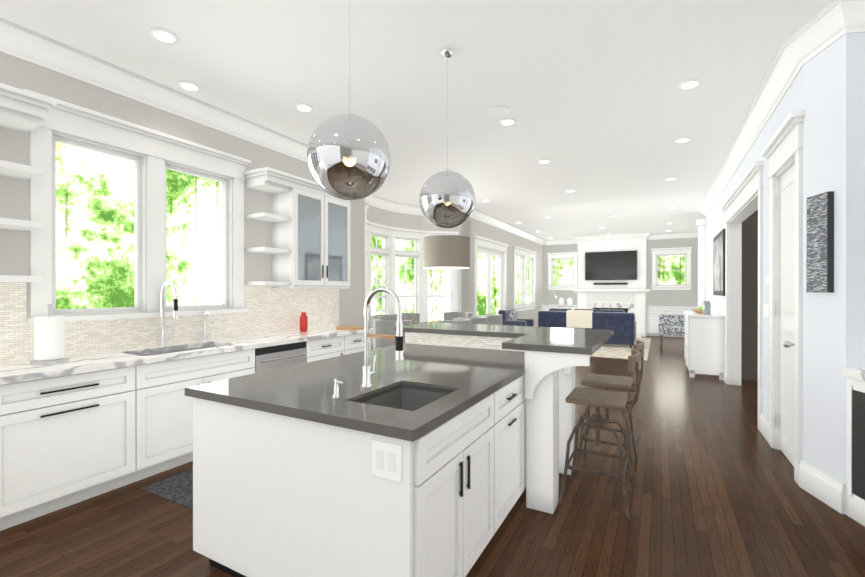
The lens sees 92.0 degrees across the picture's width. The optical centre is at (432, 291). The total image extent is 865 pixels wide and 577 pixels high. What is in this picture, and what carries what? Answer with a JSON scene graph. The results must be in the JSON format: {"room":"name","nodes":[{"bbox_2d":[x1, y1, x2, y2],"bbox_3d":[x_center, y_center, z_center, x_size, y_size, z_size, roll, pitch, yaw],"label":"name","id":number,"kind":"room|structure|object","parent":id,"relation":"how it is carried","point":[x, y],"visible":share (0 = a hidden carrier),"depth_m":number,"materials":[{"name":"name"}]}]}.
{"room":"kitchen","nodes":[
{"label":"kitchen","id":0,"kind":"room"},
{"bbox_2d":[0,0,832,239],"bbox_3d":[1.875,-1.825,6.101,8.400,0.050,18.000,0,0,29],"label":"ceiling","id":1,"kind":"structure","parent":0,"point":[605,112],"depth_m":3.50,"materials":[{"name":"white paint"}]},
{"bbox_2d":[149,27,178,43],"bbox_3d":[-1.868,-1.787,2.906,0.187,0.013,0.181,0,0,29],"label":"recessed light","id":2,"kind":"object","parent":1,"relation":"in","point":[166,36],"depth_m":2.91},
{"bbox_2d":[177,80,200,91],"bbox_3d":[-2.113,-1.788,3.623,0.191,0.013,0.183,0,0,29],"label":"recessed light","id":3,"kind":"object","parent":1,"relation":"in","point":[186,85],"depth_m":3.63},
{"bbox_2d":[295,103,313,111],"bbox_3d":[-1.247,-1.789,4.053,0.186,0.013,0.190,0,0,29],"label":"recessed light","id":4,"kind":"object","parent":1,"relation":"in","point":[302,107],"depth_m":4.05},
{"bbox_2d":[307,0,390,199],"bbox_3d":[-0.425,-1.132,2.139,0.420,1.320,0.420,0,0,29],"label":"globe pendant light","id":5,"kind":"object","parent":1,"relation":"hanging from","point":[348,156],"visible":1,"depth_m":1.99,"materials":[{"name":"silver metal"}]},
{"bbox_2d":[423,228,469,268],"bbox_3d":[0.252,-1.113,7.555,0.860,1.380,0.860,0,0,29],"label":"shade","id":6,"kind":"object","parent":1,"relation":"hanging from","point":[446,251],"visible":0.94,"depth_m":7.18,"materials":[{"name":"grey fabric"}]},
{"bbox_2d":[419,48,474,227],"bbox_3d":[0.111,-1.134,3.123,0.420,1.320,0.420,0,0,29],"label":"globe pendant light","id":7,"kind":"object","parent":1,"relation":"hanging from","point":[447,198],"visible":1,"depth_m":2.98,"materials":[{"name":"silver metal"}]},
{"bbox_2d":[538,159,550,163],"bbox_3d":[1.537,-1.793,5.734,0.166,0.013,0.205,0,0,29],"label":"recessed light","id":8,"kind":"object","parent":1,"relation":"in","point":[543,161],"depth_m":5.74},
{"bbox_2d":[665,177,677,180],"bbox_3d":[3.798,-1.795,6.633,0.166,0.013,0.221,0,0,29],"label":"recessed light","id":9,"kind":"object","parent":1,"relation":"in","point":[670,178],"depth_m":6.62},
{"bbox_2d":[674,137,691,142],"bbox_3d":[2.953,-1.791,4.923,0.172,0.013,0.202,0,0,29],"label":"recessed light","id":10,"kind":"object","parent":1,"relation":"in","point":[684,139],"depth_m":4.94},
{"bbox_2d":[678,79,701,89],"bbox_3d":[2.215,-1.788,3.593,0.170,0.013,0.200,0,0,29],"label":"recessed light","id":11,"kind":"object","parent":1,"relation":"in","point":[691,83],"depth_m":3.60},
{"bbox_2d":[0,336,864,576],"bbox_3d":[1.875,1.425,6.107,8.400,0.050,18.000,0,0,29],"label":"floor","id":12,"kind":"structure","parent":0,"point":[718,491],"depth_m":2.58,"materials":[{"name":"brown wood"}]},
{"bbox_2d":[142,468,192,509],"bbox_3d":[-1.448,1.401,3.339,0.750,0.008,1.240,0,0,29],"label":"rug","id":13,"kind":"object","parent":12,"relation":"on","point":[177,488],"visible":0.17,"depth_m":2.96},
{"bbox_2d":[0,282,372,530],"bbox_3d":[-2.474,0.661,2.974,0.647,1.491,5.940,0,0,29],"label":"base cabinet","id":14,"kind":"object","parent":12,"relation":"on","point":[74,429],"depth_m":2.90,"materials":[{"name":"wood"}]},
{"bbox_2d":[30,304,68,364],"bbox_3d":[-2.624,0.287,2.861,0.200,0.398,0.200,0,0,29],"label":"towel stand","id":15,"kind":"object","parent":14,"relation":"on","point":[49,338],"visible":1,"depth_m":2.81,"materials":[{"name":"white paper"}]},
{"bbox_2d":[300,312,307,331],"bbox_3d":[-1.554,0.366,5.034,0.094,0.230,0.094,0,0,29],"label":"decorative jar","id":16,"kind":"object","parent":14,"relation":"on","point":[303,322],"visible":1,"depth_m":5.00,"materials":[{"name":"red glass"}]},
{"bbox_2d":[336,326,369,329],"bbox_3d":[-1.020,0.468,5.358,0.330,0.024,0.280,0,0,29],"label":"cutting board","id":17,"kind":"object","parent":14,"relation":"on","point":[352,327],"visible":0.98,"depth_m":5.28,"materials":[{"name":"brown wood"}]},
{"bbox_2d":[371,315,396,348],"bbox_3d":[-0.853,0.922,7.705,0.560,0.951,0.620,0,0,29],"label":"dining chair","id":18,"kind":"object","parent":12,"relation":"on","point":[388,317],"visible":0.15,"depth_m":7.74,"materials":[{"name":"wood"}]},
{"bbox_2d":[373,319,411,348],"bbox_3d":[-0.645,0.924,6.601,0.620,0.951,0.560,0,0,29],"label":"dining chair","id":19,"kind":"object","parent":12,"relation":"on","point":[381,326],"visible":0.29,"depth_m":6.35,"materials":[{"name":"grey fabric"}]},
{"bbox_2d":[185,339,601,576],"bbox_3d":[0.056,0.892,2.676,1.715,1.030,2.204,0,0,29],"label":"kitchen island","id":20,"kind":"object","parent":12,"relation":"on","point":[431,449],"depth_m":1.93,"materials":[{"name":"white wood"}]},
{"bbox_2d":[364,323,612,353],"bbox_3d":[0.462,0.355,3.499,1.830,0.040,1.330,0,0,29],"label":"island countertop","id":21,"kind":"structure","parent":20,"relation":"on","point":[547,338],"depth_m":3.47,"materials":[{"name":"grey stone"}]},
{"bbox_2d":[392,313,419,323],"bbox_3d":[-0.518,0.921,8.320,0.560,0.951,0.620,0,0,29],"label":"dining chair","id":22,"kind":"object","parent":12,"relation":"on","point":[414,317],"visible":0.1,"depth_m":8.51,"materials":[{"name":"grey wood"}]},
{"bbox_2d":[437,318,470,323],"bbox_3d":[0.332,0.924,6.661,0.560,0.951,0.620,0,0,29],"label":"dining chair","id":23,"kind":"object","parent":12,"relation":"on","point":[462,320],"visible":0.04,"depth_m":6.45,"materials":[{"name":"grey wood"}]},
{"bbox_2d":[444,312,472,320],"bbox_3d":[0.555,0.920,8.806,0.620,0.951,0.560,0,0,29],"label":"dining chair","id":24,"kind":"object","parent":12,"relation":"on","point":[449,316],"visible":0.12,"depth_m":8.96,"materials":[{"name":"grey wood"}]},
{"bbox_2d":[460,316,487,324],"bbox_3d":[0.691,0.923,7.320,0.560,0.951,0.620,0,0,29],"label":"dining chair","id":25,"kind":"object","parent":12,"relation":"on","point":[479,319],"visible":0.06,"depth_m":7.08,"materials":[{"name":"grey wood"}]},
{"bbox_2d":[475,314,501,324],"bbox_3d":[1.050,0.921,7.979,0.560,0.951,0.620,0,0,29],"label":"dining chair","id":26,"kind":"object","parent":12,"relation":"on","point":[494,319],"visible":0.08,"depth_m":7.74,"materials":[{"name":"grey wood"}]},
{"bbox_2d":[540,304,559,310],"bbox_3d":[4.183,0.942,14.617,0.711,0.880,0.436,0,0,29],"label":"base cabinet","id":27,"kind":"object","parent":12,"relation":"on","point":[543,307],"depth_m":14.47,"materials":[{"name":"white wood"}]},
{"bbox_2d":[560,305,576,309],"bbox_3d":[4.695,0.943,14.338,0.711,0.880,0.436,0,0,29],"label":"base cabinet","id":28,"kind":"object","parent":12,"relation":"on","point":[572,307],"depth_m":14.14,"materials":[{"name":"white wood"}]},
{"bbox_2d":[559,297,563,304],"bbox_3d":[4.370,0.334,14.140,0.167,0.265,0.167,0,0,17],"label":"canister","id":29,"kind":"object","parent":28,"relation":"on","point":[561,300],"depth_m":14.07,"materials":[{"name":"white ceramic"}]},
{"bbox_2d":[567,297,571,304],"bbox_3d":[4.607,0.335,14.011,0.167,0.265,0.167,0,0,17],"label":"canister","id":30,"kind":"object","parent":28,"relation":"on","point":[569,301],"depth_m":13.94,"materials":[{"name":"white ceramic"}]},
{"bbox_2d":[559,349,640,520],"bbox_3d":[1.148,0.905,2.836,0.483,1.007,0.432,0,0,29],"label":"stool","id":31,"kind":"object","parent":12,"relation":"on","point":[598,399],"visible":1,"depth_m":2.77,"materials":[{"name":"brown wood"}]},
{"bbox_2d":[575,340,643,480],"bbox_3d":[1.435,0.904,3.363,0.483,1.007,0.432,0,0,29],"label":"stool","id":32,"kind":"object","parent":12,"relation":"on","point":[607,382],"visible":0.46,"depth_m":3.29,"materials":[{"name":"brown wood"}]},
{"bbox_2d":[572,289,650,337],"bbox_3d":[5.551,0.660,13.069,2.280,1.450,0.450,0,0,29],"label":"fireplace mantel","id":33,"kind":"object","parent":12,"relation":"on","point":[629,300],"visible":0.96,"depth_m":13.07,"materials":[{"name":"stone"}]},
{"bbox_2d":[590,337,650,360],"bbox_3d":[4.017,1.383,11.089,3.100,0.012,4.400,0,0,29],"label":"rug","id":34,"kind":"object","parent":12,"relation":"on","point":[616,351],"visible":0.36,"depth_m":9.59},
{"bbox_2d":[498,309,533,325],"bbox_3d":[2.178,0.923,10.837,0.710,0.907,0.900,0,0,29],"label":"armchair","id":35,"kind":"object","parent":34,"relation":"on","point":[509,316],"visible":0.38,"depth_m":10.62,"materials":[{"name":"fabric"}]},
{"bbox_2d":[538,308,635,347],"bbox_3d":[4.074,0.918,11.046,2.340,0.917,1.020,0,0,29],"label":"sofa","id":36,"kind":"object","parent":34,"relation":"on","point":[621,324],"visible":0.67,"depth_m":10.49,"materials":[{"name":"blue fabric"}]},
{"bbox_2d":[646,306,689,336],"bbox_3d":[7.257,0.946,12.944,1.113,0.880,0.436,0,0,29],"label":"base cabinet","id":37,"kind":"object","parent":12,"relation":"on","point":[653,313],"depth_m":12.89,"materials":[{"name":"white wood"}]},
{"bbox_2d":[659,315,684,346],"bbox_3d":[6.424,1.000,10.490,1.300,0.780,0.650,0,0,29],"label":"chair","id":38,"kind":"object","parent":12,"relation":"on","point":[671,325],"visible":0.54,"depth_m":10.53,"materials":[{"name":"fabric"}]},
{"bbox_2d":[684,311,724,379],"bbox_3d":[4.671,0.887,7.231,0.518,1.020,1.300,0,0,29],"label":"dresser","id":39,"kind":"object","parent":12,"relation":"on","point":[704,345],"visible":1,"depth_m":6.69,"materials":[{"name":"white wood"}]},
{"bbox_2d":[693,301,710,313],"bbox_3d":[4.566,0.267,7.075,0.280,0.220,0.495,0,0,29],"label":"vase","id":40,"kind":"object","parent":39,"relation":"on","point":[705,308],"visible":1,"depth_m":6.86,"materials":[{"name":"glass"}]},
{"bbox_2d":[841,369,864,525],"bbox_3d":[2.712,0.949,1.680,0.550,0.920,1.850,0,0,9],"label":"base cabinet","id":41,"kind":"object","parent":12,"relation":"on","point":[855,444],"visible":1,"depth_m":2.56,"materials":[{"name":"wood"}]},
{"bbox_2d":[0,32,864,513],"bbox_3d":[1.998,-0.200,6.037,7.718,3.200,17.920,0,0,29],"label":"wall","id":42,"kind":"structure","parent":0,"point":[826,90],"depth_m":2.97,"materials":[{"name":"grey paint"}]},
{"bbox_2d":[0,83,56,281],"bbox_3d":[-3.112,-0.652,2.072,0.386,1.240,1.830,0,0,29],"label":"shelves","id":43,"kind":"object","parent":42,"relation":"attached to","point":[23,111],"visible":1,"depth_m":2.71,"materials":[{"name":"white wood"}]},
{"bbox_2d":[0,282,338,362],"bbox_3d":[-2.739,0.211,3.163,0.008,0.547,6.020,0,0,29],"label":"backsplash","id":44,"kind":"structure","parent":42,"relation":"attached to","point":[273,310],"depth_m":3.84,"materials":[{"name":"beige tile"}]},
{"bbox_2d":[272,179,349,286],"bbox_3d":[-1.461,-0.643,5.147,0.346,1.150,0.970,0,0,29],"label":"upper cabinet","id":45,"kind":"object","parent":42,"relation":"attached to","point":[309,220],"depth_m":4.84,"materials":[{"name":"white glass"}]},
{"bbox_2d":[52,130,686,321],"bbox_3d":[2.093,-0.110,8.291,5.728,2.170,13.870,0,0,29],"label":"window frames","id":46,"kind":"structure","parent":42,"relation":"in","point":[140,232],"depth_m":4.05,"materials":[{"name":"white wood"}]},
{"bbox_2d":[0,0,864,244],"bbox_3d":[2.069,-1.715,5.995,7.558,0.170,17.600,0,0,29],"label":"crown molding","id":47,"kind":"structure","parent":42,"relation":"attached to","point":[831,23],"depth_m":3.54,"materials":[{"name":"white wood"}]},
{"bbox_2d":[585,250,636,284],"bbox_3d":[5.636,-0.740,13.222,1.520,1.050,0.085,0,0,29],"label":"wall-mounted tv","id":48,"kind":"object","parent":42,"relation":"attached to","point":[615,265],"visible":1,"depth_m":13.19,"materials":[{"name":"black"}]},
{"bbox_2d":[713,229,725,295],"bbox_3d":[4.895,-0.457,7.135,0.036,1.050,1.400,0,0,29],"label":"picture frame","id":49,"kind":"object","parent":42,"relation":"attached to","point":[719,263],"visible":0.93,"depth_m":6.92,"materials":[{"name":"black"}]},
{"bbox_2d":[724,368,844,513],"bbox_3d":[1.910,1.302,7.485,5.862,0.190,7.866,0,0,29],"label":"baseboard","id":50,"kind":"structure","parent":42,"relation":"attached to","point":[827,489],"depth_m":2.83,"materials":[{"name":"white wood"}]},
{"bbox_2d":[806,191,833,292],"bbox_3d":[2.615,-0.323,2.819,0.037,0.660,0.190,0,0,9],"label":"wall art","id":51,"kind":"object","parent":42,"relation":"attached to","point":[820,242],"visible":1,"depth_m":2.79,"materials":[{"name":"black"}]},
{"bbox_2d":[696,219,706,307],"bbox_3d":[6.141,-0.107,9.361,0.380,3.000,0.320,0,0,29],"label":"column","id":52,"kind":"structure","parent":0,"point":[701,224],"depth_m":9.26,"materials":[{"name":"white wood"}]},
{"bbox_2d":[741,209,757,380],"bbox_3d":[5.338,-0.201,6.473,1.050,3.200,0.160,0,0,29],"label":"wall","id":53,"kind":"structure","parent":0,"point":[749,349],"depth_m":6.56,"materials":[{"name":"grey"}]},
{"label":"outside","id":54,"kind":"structure","parent":0,"visible":0},
{"bbox_2d":[56,142,684,320],"bbox_3d":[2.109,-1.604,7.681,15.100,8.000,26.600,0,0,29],"label":"window panes","id":55,"kind":"structure","parent":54,"point":[94,229],"depth_m":8.42,"materials":[{"name":"clear glass"}]}
]}

